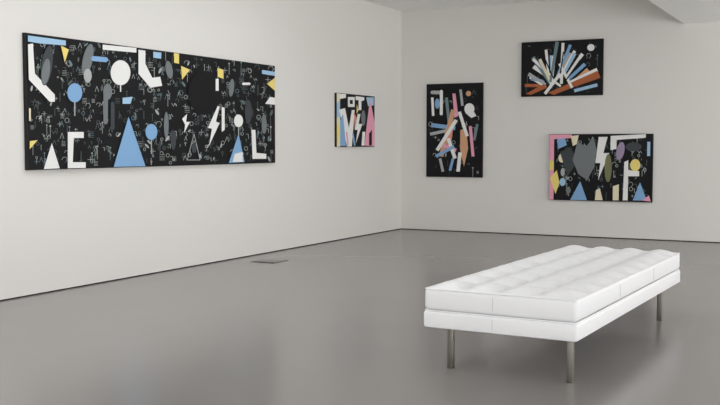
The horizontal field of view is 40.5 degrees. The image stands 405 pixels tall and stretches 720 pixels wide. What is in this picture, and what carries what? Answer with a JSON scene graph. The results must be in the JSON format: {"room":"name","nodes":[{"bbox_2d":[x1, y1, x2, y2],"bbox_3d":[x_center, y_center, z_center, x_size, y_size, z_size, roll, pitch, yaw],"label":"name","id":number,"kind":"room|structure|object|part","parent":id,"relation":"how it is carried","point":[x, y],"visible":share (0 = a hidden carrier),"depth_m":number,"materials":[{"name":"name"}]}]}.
{"room":"museum","nodes":[
{"label":"museum","id":0,"kind":"room"},
{"bbox_2d":[0,0,400,299],"bbox_3d":[-3.876,-0.855,7.609,0.200,3.588,19.410,2,4,27],"label":"wall","id":1,"kind":"structure","parent":0,"point":[60,228],"depth_m":11.59,"materials":[{"name":"white paint"}]},
{"bbox_2d":[22,33,274,169],"bbox_3d":[-2.085,-1.032,10.787,0.048,1.254,4.230,2,4,27],"label":"painting","id":2,"kind":"object","parent":1,"relation":"attached to","point":[88,104],"visible":1,"depth_m":10.29,"materials":[{"name":"black paint"}]},
{"bbox_2d":[0,229,396,300],"bbox_3d":[-3.835,0.936,7.807,0.188,0.012,19.210,2,4,27],"label":"baseboard","id":3,"kind":"structure","parent":1,"relation":"attached to","point":[394,229],"depth_m":10.91,"materials":[{"name":"black"}]},
{"bbox_2d":[335,93,374,146],"bbox_3d":[-0.070,-1.230,14.683,0.037,0.783,1.230,2,4,27],"label":"painting","id":4,"kind":"object","parent":1,"relation":"attached to","point":[354,114],"visible":1,"depth_m":14.63,"materials":[{"name":"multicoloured paint"}]},
{"bbox_2d":[0,229,719,404],"bbox_3d":[1.346,1.200,5.132,11.860,0.200,19.610,2,4,27],"label":"floor","id":5,"kind":"structure","parent":0,"point":[338,322],"depth_m":7.03,"materials":[{"name":"concrete"}]},
{"bbox_2d":[252,259,287,263],"bbox_3d":[-1.091,0.706,11.756,0.330,0.007,0.330,2,4,27],"label":"floor outlet cover","id":6,"kind":"object","parent":5,"relation":"on","point":[273,261],"visible":1,"depth_m":11.71,"materials":[{"name":"grey metal"}]},
{"bbox_2d":[424,245,679,382],"bbox_3d":[1.532,0.711,7.122,0.988,0.542,2.872,2,4,30],"label":"upholstered bench","id":7,"kind":"object","parent":5,"relation":"on","point":[568,293],"visible":1,"depth_m":6.10,"materials":[{"name":"white leather"}]},
{"bbox_3d":[0.573,0.912,6.130,0.036,0.257,0.036,2,4,30],"label":"leg","id":8,"kind":"part","parent":7,"relation":"part of","materials":[{"name":"silver metal"}]},
{"bbox_3d":[1.532,0.544,7.112,0.980,0.140,2.860,2,4,30],"label":"mattress","id":9,"kind":"part","parent":7,"relation":"part of","materials":[{"name":"white leather"}]},
{"bbox_3d":[1.242,0.935,5.751,0.036,0.257,0.036,2,4,30],"label":"leg","id":10,"kind":"part","parent":7,"relation":"part of","materials":[{"name":"silver metal"}]},
{"bbox_3d":[2.397,0.814,7.800,0.036,0.257,0.036,2,4,30],"label":"leg","id":11,"kind":"part","parent":7,"relation":"part of","materials":[{"name":"silver metal"}]},
{"bbox_2d":[364,0,719,23],"bbox_3d":[1.346,-2.364,4.922,11.860,0.660,19.610,2,4,27],"label":"ceiling","id":12,"kind":"structure","parent":0,"point":[685,11],"depth_m":13.76,"materials":[{"name":"white paint"}]},
{"bbox_2d":[401,0,719,241],"bbox_3d":[5.812,-1.210,13.621,11.860,3.588,0.200,2,4,27],"label":"wall","id":13,"kind":"structure","parent":0,"point":[661,73],"depth_m":14.91,"materials":[{"name":"white paint"}]},
{"bbox_2d":[426,82,483,177],"bbox_3d":[1.520,-1.162,15.711,0.970,1.506,0.048,2,4,27],"label":"painting","id":14,"kind":"object","parent":13,"relation":"attached to","point":[454,111],"visible":1,"depth_m":15.69,"materials":[{"name":"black paint"}]},
{"bbox_2d":[400,228,719,242],"bbox_3d":[5.815,0.587,13.732,11.860,0.012,0.188,2,4,27],"label":"baseboard","id":15,"kind":"structure","parent":13,"relation":"attached to","point":[400,228],"depth_m":14.99,"materials":[{"name":"black"}]},
{"bbox_2d":[521,39,603,96],"bbox_3d":[3.070,-2.044,14.854,1.266,0.838,0.048,2,4,27],"label":"painting","id":16,"kind":"object","parent":13,"relation":"attached to","point":[565,67],"visible":1,"depth_m":14.83,"materials":[{"name":"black paint"}]},
{"bbox_2d":[549,134,653,202],"bbox_3d":[3.607,-0.525,14.665,1.552,1.010,0.048,2,4,27],"label":"painting","id":17,"kind":"object","parent":13,"relation":"attached to","point":[582,167],"visible":1,"depth_m":14.64,"materials":[{"name":"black paint"}]}
]}

